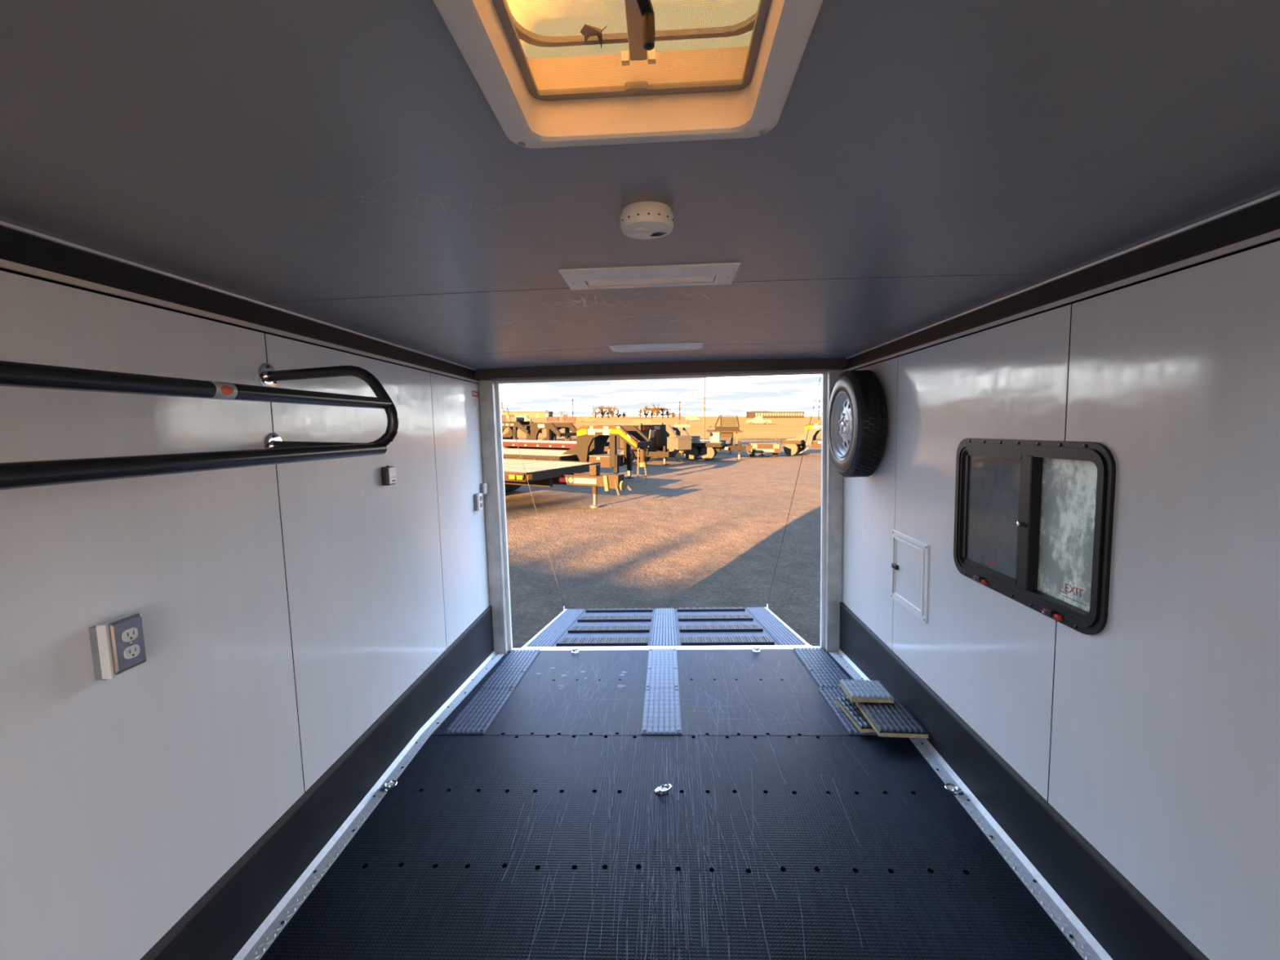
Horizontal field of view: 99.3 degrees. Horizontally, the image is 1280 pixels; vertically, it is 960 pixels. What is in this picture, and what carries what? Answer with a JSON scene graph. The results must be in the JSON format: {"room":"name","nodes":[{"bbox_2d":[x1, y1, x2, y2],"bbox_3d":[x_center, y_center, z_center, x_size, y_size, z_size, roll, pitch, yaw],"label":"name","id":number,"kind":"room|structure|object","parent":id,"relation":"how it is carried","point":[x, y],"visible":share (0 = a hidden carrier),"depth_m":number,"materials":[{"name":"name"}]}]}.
{"room":"cargo space","nodes":[
{"label":"cargo space","id":0,"kind":"room"},
{"bbox_2d":[0,270,489,959],"bbox_3d":[-1.214,0.486,1.176,0.050,2.140,5.440,-1,5,3],"label":"wall","id":1,"kind":"structure","parent":0,"point":[284,609],"depth_m":1.41,"materials":[{"name":"white metal"}]},
{"bbox_2d":[88,613,146,679],"bbox_3d":[-1.160,0.370,1.216,0.057,0.127,0.086,-1,5,3],"label":"power outlet","id":2,"kind":"object","parent":1,"relation":"attached to","point":[117,644],"visible":1,"depth_m":1.19,"materials":[{"name":"white plastic"}]},
{"bbox_2d":[121,627,137,641],"bbox_3d":[-1.135,0.344,1.210,0.004,0.027,0.033,-1,5,3],"label":"receptacle","id":3,"kind":"object","parent":2,"relation":"attached to","point":[128,634],"depth_m":1.21,"materials":[{"name":"white plastic"}]},
{"bbox_2d":[124,644,139,658],"bbox_3d":[-1.134,0.383,1.214,0.004,0.027,0.033,-1,5,3],"label":"receptacle","id":4,"kind":"object","parent":2,"relation":"attached to","point":[131,651],"depth_m":1.21,"materials":[{"name":"white plastic"}]},
{"bbox_2d":[0,360,398,490],"bbox_3d":[-1.014,-0.131,0.753,0.414,0.303,2.032,-1,5,3],"label":"rack","id":5,"kind":"object","parent":1,"relation":"attached to","point":[23,474],"visible":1,"depth_m":1.00,"materials":[{"name":"black metal"}]},
{"bbox_2d":[0,220,479,383],"bbox_3d":[-1.205,-0.452,1.102,0.021,0.094,5.370,-1,5,3],"label":"trim","id":6,"kind":"structure","parent":1,"relation":"attached to","point":[26,252],"depth_m":1.40,"materials":[{"name":"metal"}]},
{"bbox_2d":[139,605,493,959],"bbox_3d":[-1.159,1.312,1.257,0.019,0.373,5.350,-1,5,3],"label":"baseboard","id":7,"kind":"structure","parent":1,"relation":"attached to","point":[224,919],"depth_m":1.85,"materials":[{"name":"black rubber"}]},
{"bbox_2d":[232,651,504,959],"bbox_3d":[-1.111,1.425,1.271,0.076,0.124,5.340,-1,5,3],"label":"trim","id":8,"kind":"structure","parent":1,"relation":"attached to","point":[270,928],"depth_m":2.00,"materials":[{"name":"metal"}]},
{"bbox_2d":[378,779,397,792],"bbox_3d":[-1.050,1.277,2.268,0.073,0.022,0.057,-1,5,3],"label":"ring","id":9,"kind":"object","parent":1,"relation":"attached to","point":[384,788],"visible":1,"depth_m":2.26,"materials":[{"name":"silver metal"}]},
{"bbox_2d":[381,465,396,485],"bbox_3d":[-1.121,-0.021,2.431,0.040,0.087,0.070,-1,5,3],"label":"control box","id":10,"kind":"object","parent":1,"relation":"attached to","point":[388,477],"visible":1,"depth_m":2.40,"materials":[{"name":"black plastic"}]},
{"bbox_2d":[471,390,479,409],"bbox_3d":[-1.095,-0.532,3.622,0.002,0.120,0.117,-1,5,3],"label":"warning sticker","id":11,"kind":"object","parent":1,"relation":"attached to","point":[474,393],"visible":1,"depth_m":3.62,"materials":[{"name":"white paper"}]},
{"bbox_2d":[473,493,483,511],"bbox_3d":[-1.064,0.143,3.590,0.038,0.108,0.075,-1,5,3],"label":"wall switch","id":12,"kind":"object","parent":1,"relation":"attached to","point":[478,505],"visible":1,"depth_m":3.56,"materials":[{"name":"white plastic"}]},
{"bbox_2d":[480,483,487,493],"bbox_3d":[-1.060,0.058,3.698,0.038,0.070,0.050,-1,5,3],"label":"wall switch","id":13,"kind":"object","parent":1,"relation":"attached to","point":[483,486],"visible":0.95,"depth_m":3.67,"materials":[{"name":"white plastic"}]},
{"bbox_2d":[478,380,512,653],"bbox_3d":[-1.012,0.287,3.823,0.113,1.942,0.120,-1,5,3],"label":"trim","id":14,"kind":"structure","parent":1,"relation":"attached to","point":[490,405],"depth_m":3.78,"materials":[{"name":"metal"}]},
{"bbox_2d":[474,358,848,383],"bbox_3d":[0.122,-0.741,3.637,2.524,0.113,0.185,-1,5,3],"label":"door header","id":15,"kind":"structure","parent":1,"relation":"attached to","point":[752,367],"depth_m":3.56,"materials":[{"name":"black metal"}]},
{"bbox_2d":[511,646,820,650],"bbox_3d":[0.174,1.217,3.894,2.200,0.024,0.048,-1,5,3],"label":"trim","id":16,"kind":"structure","parent":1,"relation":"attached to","point":[700,647],"depth_m":3.89,"materials":[{"name":"white paint"}]},
{"bbox_2d":[0,0,1279,368],"bbox_3d":[0.004,-0.564,1.022,2.540,0.092,5.440,-1,5,3],"label":"ceiling","id":17,"kind":"structure","parent":0,"point":[342,163],"depth_m":0.90,"materials":[{"name":"grey metal"}]},
{"bbox_2d":[432,0,822,148],"bbox_3d":[-0.008,-0.561,0.611,0.410,0.192,0.420,-1,5,3],"label":"ceiling vent","id":18,"kind":"object","parent":17,"relation":"in","point":[662,70],"visible":1,"depth_m":0.75,"materials":[{"name":"white plastic"}]},
{"bbox_2d":[580,24,607,48],"bbox_3d":[-0.059,-0.546,0.667,0.030,0.009,0.034,-3,6,-16],"label":"dry leaf","id":19,"kind":"object","parent":18,"relation":"on","point":[589,35],"visible":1,"depth_m":0.67,"materials":[{"name":"brown plant"}]},
{"bbox_2d":[620,201,674,239],"bbox_3d":[0.014,-0.514,1.086,0.107,0.044,0.108,-1,5,3],"label":"smoke detector","id":20,"kind":"object","parent":17,"relation":"attached to","point":[641,220],"visible":1,"depth_m":1.05,"materials":[{"name":"white plastic"}]},
{"bbox_2d":[558,262,740,289],"bbox_3d":[0.028,-0.571,1.545,0.484,0.022,0.196,-1,5,3],"label":"recessed light","id":21,"kind":"object","parent":17,"relation":"in","point":[718,273],"visible":1,"depth_m":1.49,"materials":[{"name":"white plastic"}]},
{"bbox_2d":[608,342,703,351],"bbox_3d":[0.087,-0.696,2.861,0.484,0.022,0.196,-1,5,3],"label":"recessed light","id":22,"kind":"object","parent":17,"relation":"in","point":[683,345],"visible":1,"depth_m":2.80,"materials":[{"name":"white plastic"}]},
{"bbox_2d":[259,648,1084,959],"bbox_3d":[0.055,1.465,1.218,2.430,0.201,5.350,-1,5,3],"label":"floor","id":23,"kind":"structure","parent":0,"point":[780,832],"depth_m":1.93,"materials":[{"name":"black rubber"}]},
{"bbox_2d":[443,688,514,734],"bbox_3d":[-0.856,1.239,2.941,0.205,0.055,0.535,-1,5,3],"label":"mat","id":24,"kind":"object","parent":23,"relation":"on","point":[476,717],"visible":1,"depth_m":2.89,"materials":[{"name":"black plastic"}]},
{"bbox_2d":[479,649,540,689],"bbox_3d":[-0.832,1.228,3.559,0.205,0.067,0.684,-1,5,3],"label":"mat","id":25,"kind":"object","parent":23,"relation":"on","point":[509,673],"visible":1,"depth_m":3.50,"materials":[{"name":"black plastic"}]},
{"bbox_2d":[571,648,578,653],"bbox_3d":[-0.459,1.202,3.845,0.058,0.040,0.064,-1,5,3],"label":"ring","id":26,"kind":"object","parent":23,"relation":"on","point":[574,651],"visible":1,"depth_m":3.85,"materials":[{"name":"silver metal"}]},
{"bbox_2d":[641,687,681,734],"bbox_3d":[0.117,1.219,2.897,0.195,0.055,0.537,-1,5,3],"label":"mat","id":27,"kind":"object","parent":23,"relation":"on","point":[661,711],"visible":1,"depth_m":2.85,"materials":[{"name":"black plastic"}]},
{"bbox_2d":[645,648,679,688],"bbox_3d":[0.145,1.208,3.513,0.195,0.067,0.684,-1,5,3],"label":"mat","id":28,"kind":"object","parent":23,"relation":"on","point":[662,665],"visible":1,"depth_m":3.46,"materials":[{"name":"black plastic"}]},
{"bbox_2d":[654,783,671,795],"bbox_3d":[0.095,1.254,2.207,0.070,0.031,0.060,-1,5,3],"label":"ring","id":29,"kind":"object","parent":23,"relation":"on","point":[662,790],"visible":1,"depth_m":2.20,"materials":[{"name":"silver metal"}]},
{"bbox_2d":[751,647,759,652],"bbox_3d":[0.808,1.176,3.786,0.061,0.040,0.064,-1,5,3],"label":"ring","id":30,"kind":"object","parent":23,"relation":"on","point":[756,650],"visible":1,"depth_m":3.78,"materials":[{"name":"silver metal"}]},
{"bbox_2d":[793,647,850,688],"bbox_3d":[1.160,1.187,3.466,0.205,0.067,0.684,-1,5,3],"label":"mat","id":31,"kind":"object","parent":23,"relation":"on","point":[825,672],"visible":0.9,"depth_m":3.44,"materials":[{"name":"black plastic"}]},
{"bbox_2d":[817,687,877,734],"bbox_3d":[1.112,1.198,2.850,0.205,0.055,0.535,-1,5,3],"label":"mat","id":32,"kind":"object","parent":23,"relation":"on","point":[830,695],"visible":0.34,"depth_m":2.87,"materials":[{"name":"black plastic"}]},
{"bbox_2d":[835,696,875,733],"bbox_3d":[1.134,1.167,2.725,0.189,0.032,0.304,-2,4,-1],"label":"mat","id":33,"kind":"object","parent":32,"relation":"on","point":[851,709],"visible":0.33,"depth_m":2.69,"materials":[{"name":"grey plastic"}]},
{"bbox_2d":[855,699,928,737],"bbox_3d":[1.201,1.139,2.614,0.220,0.044,0.304,-1,5,3],"label":"mat","id":34,"kind":"object","parent":33,"relation":"on","point":[886,719],"visible":0.96,"depth_m":2.56,"materials":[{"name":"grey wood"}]},
{"bbox_2d":[839,679,893,702],"bbox_3d":[1.168,1.090,2.814,0.210,0.044,0.189,-1,5,3],"label":"mat","id":35,"kind":"object","parent":34,"relation":"on","point":[857,691],"visible":1,"depth_m":2.78,"materials":[{"name":"grey plastic"}]},
{"bbox_2d":[841,240,1279,959],"bbox_3d":[1.273,0.435,1.060,0.050,2.140,5.440,-1,5,3],"label":"wall","id":36,"kind":"structure","parent":0,"point":[1154,734],"depth_m":1.36,"materials":[{"name":"white metal"}]},
{"bbox_2d":[820,369,844,652],"bbox_3d":[1.310,0.239,3.715,0.113,1.942,0.120,-1,5,3],"label":"trim","id":37,"kind":"structure","parent":36,"relation":"attached to","point":[832,482],"depth_m":3.69,"materials":[{"name":"metal"}]},
{"bbox_2d":[826,369,887,477],"bbox_3d":[1.245,-0.323,3.151,0.169,0.613,0.613,-1,5,3],"label":"tyre","id":38,"kind":"object","parent":36,"relation":"attached to","point":[857,419],"visible":1,"depth_m":2.96,"materials":[{"name":"rubber"}]},
{"bbox_2d":[890,529,928,622],"bbox_3d":[1.312,0.459,2.672,0.022,0.364,0.384,-1,5,3],"label":"access hatch","id":39,"kind":"object","parent":36,"relation":"attached to","point":[909,561],"visible":1,"depth_m":2.64,"materials":[{"name":"white paint"}]},
{"bbox_2d":[944,782,964,795],"bbox_3d":[1.249,1.229,2.158,0.073,0.022,0.057,-1,5,3],"label":"ring","id":40,"kind":"object","parent":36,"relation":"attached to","point":[957,791],"visible":1,"depth_m":2.15,"materials":[{"name":"silver metal"}]},
{"bbox_2d":[828,648,1112,959],"bbox_3d":[1.218,1.377,1.162,0.076,0.124,5.340,-1,5,3],"label":"trim","id":41,"kind":"structure","parent":36,"relation":"attached to","point":[1089,948],"depth_m":1.83,"materials":[{"name":"metal"}]},
{"bbox_2d":[839,601,1209,959],"bbox_3d":[1.259,1.262,1.144,0.019,0.373,5.350,-1,5,3],"label":"baseboard","id":42,"kind":"structure","parent":36,"relation":"attached to","point":[1126,925],"depth_m":1.76,"materials":[{"name":"black rubber"}]},
{"bbox_2d":[953,438,1115,634],"bbox_3d":[1.287,0.137,1.836,0.082,0.544,0.770,-1,5,3],"label":"window","id":43,"kind":"structure","parent":36,"relation":"in","point":[1033,519],"depth_m":1.75,"materials":[{"name":"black glass"}]},
{"bbox_2d":[843,190,1279,372],"bbox_3d":[1.219,-0.502,0.989,0.021,0.094,5.370,-1,5,3],"label":"trim","id":44,"kind":"structure","parent":36,"relation":"attached to","point":[1255,224],"depth_m":1.41,"materials":[{"name":"metal"}]},
{"label":"outside","id":45,"kind":"structure","parent":0,"visible":0},
{"bbox_2d":[502,416,821,439],"bbox_3d":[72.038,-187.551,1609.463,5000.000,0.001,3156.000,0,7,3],"label":"field","id":46,"kind":"structure","parent":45,"point":[709,420],"depth_m":136.95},
{"bbox_2d":[500,401,503,414],"bbox_3d":[-76.572,-38.418,301.228,1.800,9.600,0.400,0,7,3],"label":"sign","id":47,"kind":"object","parent":46,"relation":"on","point":[501,402],"visible":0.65,"depth_m":300.82,"materials":[{"name":"grey paint"}]},
{"bbox_2d":[501,414,514,421],"bbox_3d":[-38.831,-18.171,160.816,5.200,2.200,1.950,-1,7,-5],"label":"van","id":48,"kind":"object","parent":46,"relation":"on","point":[504,417],"visible":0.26,"depth_m":159.76,"materials":[{"name":"paint"}]},
{"bbox_2d":[514,415,531,421],"bbox_3d":[-34.125,-17.863,158.626,4.600,2.100,1.950,0,7,-1],"label":"box truck","id":49,"kind":"object","parent":46,"relation":"on","point":[526,417],"visible":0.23,"depth_m":157.71,"materials":[{"name":"white paint"}]},
{"bbox_2d":[502,411,553,417],"bbox_3d":[-129.633,-74.101,614.319,59.000,7.300,26.100,0,7,3],"label":"warehouse","id":50,"kind":"structure","parent":46,"relation":"on","point":[531,414],"depth_m":601.62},
{"bbox_2d":[557,411,568,422],"bbox_3d":[-23.424,-19.222,165.042,3.000,3.300,1.000,0,7,3],"label":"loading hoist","id":51,"kind":"object","parent":46,"relation":"on","point":[562,416],"visible":0.74,"depth_m":164.75,"materials":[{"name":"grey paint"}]},
{"bbox_2d":[569,398,575,417],"bbox_3d":[-30.839,-32.530,249.479,2.400,10.000,0.601,0,7,3],"label":"utility pole","id":52,"kind":"object","parent":46,"relation":"on","point":[572,399],"visible":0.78,"depth_m":249.08,"materials":[{"name":"wood"}]},
{"bbox_2d":[577,416,596,422],"bbox_3d":[-15.355,-17.875,159.800,5.400,1.850,1.950,0,7,-2],"label":"pickup","id":53,"kind":"object","parent":46,"relation":"on","point":[586,418],"visible":0.93,"depth_m":158.87,"materials":[{"name":"beige paint"}]},
{"bbox_2d":[589,406,600,418],"bbox_3d":[-32.460,-49.515,398.799,10.049,9.039,8.301,0,7,3],"label":"bare tree","id":54,"kind":"object","parent":46,"relation":"on","point":[593,413],"visible":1,"depth_m":398.13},
{"bbox_2d":[596,403,608,418],"bbox_3d":[-27.619,-51.757,407.158,10.307,11.537,9.592,6,9,42],"label":"bare tree","id":55,"kind":"object","parent":46,"relation":"on","point":[602,408],"visible":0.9,"depth_m":406.87,"materials":[{"name":"brown plant"}]},
{"bbox_2d":[604,405,611,418],"bbox_3d":[-24.641,-52.457,416.502,9.858,10.755,9.850,-1,7,-7],"label":"bare tree","id":56,"kind":"object","parent":46,"relation":"on","point":[606,411],"visible":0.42,"depth_m":416.22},
{"bbox_2d":[607,405,617,418],"bbox_3d":[-20.026,-50.127,397.525,9.176,10.569,8.875,4,8,32],"label":"bare tree","id":57,"kind":"object","parent":46,"relation":"on","point":[611,412],"visible":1,"depth_m":397.06,"materials":[{"name":"brown plant"}]},
{"bbox_2d":[614,408,623,418],"bbox_3d":[-15.763,-50.146,407.144,7.641,8.361,7.613,-2,7,-17],"label":"bare tree","id":58,"kind":"object","parent":46,"relation":"on","point":[619,411],"visible":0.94,"depth_m":406.87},
{"bbox_2d":[621,410,627,418],"bbox_3d":[-12.188,-50.188,416.170,6.319,6.321,5.164,3,7,22],"label":"bare tree","id":59,"kind":"object","parent":46,"relation":"on","point":[624,412],"visible":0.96,"depth_m":415.41,"materials":[{"name":"plant"}]},
{"bbox_2d":[636,408,644,417],"bbox_3d":[0.086,-48.772,397.057,6.287,7.990,6.479,0,7,3],"label":"bare tree","id":60,"kind":"object","parent":46,"relation":"on","point":[640,411],"visible":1,"depth_m":396.96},
{"bbox_2d":[631,417,652,423],"bbox_3d":[0.298,-7.154,69.634,2.603,1.717,1.702,-1,5,3],"label":"container","id":61,"kind":"object","parent":46,"relation":"on","point":[634,420],"visible":0.41,"depth_m":68.80,"materials":[{"name":"beige paint"}]},
{"bbox_2d":[642,406,650,417],"bbox_3d":[4.723,-51.430,406.348,8.697,11.095,8.227,-5,8,-37],"label":"bare tree","id":62,"kind":"object","parent":46,"relation":"on","point":[646,410],"visible":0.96,"depth_m":405.49,"materials":[{"name":"plant"}]},
{"bbox_2d":[648,405,656,417],"bbox_3d":[9.148,-52.123,414.393,7.846,10.576,9.133,1,7,12],"label":"bare tree","id":63,"kind":"object","parent":46,"relation":"on","point":[651,414],"visible":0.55,"depth_m":414.19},
{"bbox_2d":[651,402,661,418],"bbox_3d":[12.599,-50.783,396.284,8.093,12.145,10.353,-3,8,-27],"label":"bare tree","id":64,"kind":"object","parent":46,"relation":"on","point":[657,409],"visible":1,"depth_m":396.48,"materials":[{"name":"brown plant"}]},
{"bbox_2d":[659,405,666,418],"bbox_3d":[16.604,-51.223,405.973,9.205,10.755,8.357,3,7,22],"label":"bare tree","id":65,"kind":"object","parent":46,"relation":"on","point":[662,408],"visible":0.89,"depth_m":404.89,"materials":[{"name":"plant"}]},
{"bbox_2d":[665,407,671,418],"bbox_3d":[21.398,-51.148,414.437,6.476,8.634,6.728,-2,7,-17],"label":"bare tree","id":66,"kind":"object","parent":46,"relation":"on","point":[668,413],"visible":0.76,"depth_m":414.04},
{"bbox_2d":[670,410,676,418],"bbox_3d":[24.006,-47.805,396.380,5.910,6.215,4.441,4,8,32],"label":"bare tree","id":67,"kind":"object","parent":46,"relation":"on","point":[673,415],"visible":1,"depth_m":396.09,"materials":[{"name":"plant"}]},
{"bbox_2d":[679,395,679,420],"bbox_3d":[18.012,-32.674,247.276,2.400,10.800,0.600,0,7,3],"label":"utility pole","id":68,"kind":"object","parent":46,"relation":"on","point":[679,396],"visible":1,"depth_m":247.02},
{"bbox_2d":[685,415,699,421],"bbox_3d":[19.089,-22.499,198.030,5.000,2.100,1.950,0,7,3],"label":"van","id":69,"kind":"object","parent":46,"relation":"on","point":[688,418],"visible":1,"depth_m":197.09,"materials":[{"name":"white paint"}]},
{"bbox_2d":[746,416,771,424],"bbox_3d":[25.827,-12.957,118.220,5.200,1.800,1.950,1,7,7],"label":"pickup","id":70,"kind":"object","parent":46,"relation":"on","point":[757,419],"visible":0.97,"depth_m":117.28,"materials":[{"name":"white paint"}]},
{"bbox_2d":[745,411,804,417],"bbox_3d":[123.431,-59.756,498.400,50.800,5.900,14.800,0,7,3],"label":"building","id":71,"kind":"structure","parent":46,"relation":"on","point":[748,414],"depth_m":491.38,"materials":[{"name":"beige"}]},
{"bbox_2d":[817,394,820,420],"bbox_3d":[80.551,-32.697,244.475,2.400,11.500,0.600,0,7,3],"label":"utility pole","id":72,"kind":"object","parent":46,"relation":"on","point":[820,394],"visible":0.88,"depth_m":244.29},
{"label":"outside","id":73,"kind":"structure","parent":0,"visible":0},
{"bbox_2d":[505,438,821,648],"bbox_3d":[0.019,1.922,0.179,240.000,0.269,120.000,0,7,3],"label":"ground","id":74,"kind":"structure","parent":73,"point":[698,532],"depth_m":8.46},
{"bbox_2d":[502,417,542,439],"bbox_3d":[-7.302,-2.372,28.745,4.318,1.837,2.592,1,6,23],"label":"trailer","id":75,"kind":"object","parent":74,"relation":"on","point":[517,423],"visible":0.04,"depth_m":27.98,"materials":[{"name":"black paint"}]},
{"bbox_2d":[524,422,576,440],"bbox_3d":[-4.300,-1.843,25.078,3.418,1.603,1.690,3,7,40],"label":"trailer","id":76,"kind":"object","parent":74,"relation":"on","point":[553,431],"visible":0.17,"depth_m":24.57,"materials":[{"name":"black paint"}]},
{"bbox_2d":[502,439,609,453],"bbox_3d":[-4.761,-1.229,22.756,8.173,1.097,2.091,1,6,27],"label":"trailer","id":77,"kind":"object","parent":74,"relation":"on","point":[507,443],"visible":0.21,"depth_m":21.60,"materials":[{"name":"red paint"}]},
{"bbox_2d":[546,417,576,440],"bbox_3d":[-4.122,-2.453,29.221,1.691,1.804,3.710,-2,5,-5],"label":"trailer","id":78,"kind":"object","parent":74,"relation":"on","point":[548,419],"visible":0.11,"depth_m":27.37,"materials":[{"name":"black paint"}]},
{"bbox_2d":[503,457,631,507],"bbox_3d":[-4.438,-0.064,12.898,9.446,1.094,2.761,1,6,27],"label":"trailer","id":79,"kind":"object","parent":74,"relation":"on","point":[540,473],"visible":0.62,"depth_m":11.10,"materials":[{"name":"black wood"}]},
{"bbox_2d":[502,425,652,480],"bbox_3d":[-4.270,-0.886,17.805,10.115,1.628,2.641,1,6,27],"label":"trailer","id":80,"kind":"object","parent":74,"relation":"on","point":[591,441],"visible":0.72,"depth_m":15.92,"materials":[{"name":"black metal"}]},
{"bbox_2d":[639,462,645,466],"bbox_3d":[0.067,-0.441,15.618,0.199,0.120,0.199,3,8,27],"label":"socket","id":81,"kind":"object","parent":80,"relation":"attached to","point":[641,464],"depth_m":15.53,"materials":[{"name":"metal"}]},
{"bbox_2d":[613,422,678,465],"bbox_3d":[0.421,-1.420,21.156,2.322,1.659,1.706,2,6,33],"label":"trailer","id":82,"kind":"object","parent":74,"relation":"on","point":[653,431],"visible":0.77,"depth_m":20.93,"materials":[{"name":"brown paint"}]},
{"bbox_2d":[631,421,692,462],"bbox_3d":[0.897,-1.611,22.979,1.491,1.637,3.584,-4,6,-29],"label":"trailer","id":83,"kind":"object","parent":74,"relation":"on","point":[677,442],"visible":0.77,"depth_m":21.65,"materials":[{"name":"grey paint"}]},
{"bbox_2d":[502,426,821,439],"bbox_3d":[2.710,-3.641,42.340,41.675,2.209,0.085,-1,5,3],"label":"mesh fence","id":84,"kind":"object","parent":74,"relation":"on","point":[708,434],"visible":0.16,"depth_m":42.09,"materials":[{"name":"metal"}]},
{"bbox_2d":[520,604,812,648],"bbox_3d":[0.222,1.304,4.803,2.110,0.356,1.735,-1,5,3],"label":"door","id":85,"kind":"structure","parent":74,"relation":"on","point":[739,626],"depth_m":4.55,"materials":[{"name":"metal"}]},
{"bbox_2d":[501,386,564,604],"bbox_3d":[-0.877,0.323,4.710,0.004,2.115,1.634,-1,5,5],"label":"cable","id":86,"kind":"object","parent":85,"relation":"attached to","point":[501,387],"visible":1,"depth_m":4.42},
{"bbox_2d":[767,377,820,602],"bbox_3d":[1.260,0.279,4.611,0.004,2.115,1.634,-1,5,1],"label":"cable","id":87,"kind":"object","parent":85,"relation":"attached to","point":[820,378],"visible":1,"depth_m":4.33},
{"bbox_2d":[662,435,741,453],"bbox_3d":[2.975,-1.754,27.439,4.674,0.935,2.441,3,7,37],"label":"car hauler","id":88,"kind":"object","parent":74,"relation":"on","point":[724,441],"visible":0.02,"depth_m":26.94,"materials":[{"name":"black paint"}]},
{"bbox_2d":[702,377,706,439],"bbox_3d":[5.244,-7.024,40.861,1.410,8.130,0.503,-1,5,3],"label":"light pole","id":89,"kind":"object","parent":74,"relation":"on","point":[704,421],"visible":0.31,"depth_m":41.00,"materials":[{"name":"metal"}]},
{"bbox_2d":[683,440,752,460],"bbox_3d":[3.260,-1.264,23.392,3.076,0.845,1.691,0,5,13],"label":"trailer","id":90,"kind":"object","parent":74,"relation":"on","point":[707,450],"visible":0.96,"depth_m":22.92,"materials":[{"name":"black metal"}]},
{"bbox_2d":[691,435,700,442],"bbox_3d":[2.427,-1.782,23.620,0.360,0.275,0.360,0,5,13],"label":"storage box","id":91,"kind":"object","parent":90,"relation":"on","point":[695,438],"visible":1,"depth_m":23.46,"materials":[{"name":"grey metal"}]},
{"bbox_2d":[710,431,719,442],"bbox_3d":[3.256,-1.851,23.523,0.422,0.438,0.420,0,5,13],"label":"storage box","id":92,"kind":"object","parent":90,"relation":"on","point":[714,436],"visible":1,"depth_m":23.34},
{"bbox_2d":[706,414,742,444],"bbox_3d":[5.231,-3.059,33.880,1.952,1.941,2.703,-1,5,3],"label":"truck bed","id":93,"kind":"object","parent":74,"relation":"on","point":[725,431],"visible":0.84,"depth_m":32.58,"materials":[{"name":"black paint"}]},
{"bbox_2d":[747,440,780,456],"bbox_3d":[5.743,-1.452,25.352,1.354,0.699,2.417,-1,5,9],"label":"trailer","id":94,"kind":"object","parent":74,"relation":"on","point":[761,447],"visible":0.95,"depth_m":24.20,"materials":[{"name":"beige metal"}]},
{"bbox_2d":[751,444,757,448],"bbox_3d":[5.086,-1.505,24.231,0.260,0.180,0.020,1,7,8],"label":"tail light","id":95,"kind":"object","parent":94,"relation":"attached to","point":[753,446],"depth_m":24.22,"materials":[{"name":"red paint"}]},
{"bbox_2d":[773,444,779,448],"bbox_3d":[6.035,-1.488,24.089,0.260,0.180,0.020,1,7,8],"label":"tail light","id":96,"kind":"object","parent":94,"relation":"attached to","point":[775,446],"depth_m":24.08,"materials":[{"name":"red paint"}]},
{"bbox_2d":[780,422,821,455],"bbox_3d":[8.450,-1.904,25.717,3.068,1.569,2.291,1,6,27],"label":"trailer","id":97,"kind":"object","parent":74,"relation":"on","point":[792,446],"visible":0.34,"depth_m":25.39,"materials":[{"name":"grey paint"}]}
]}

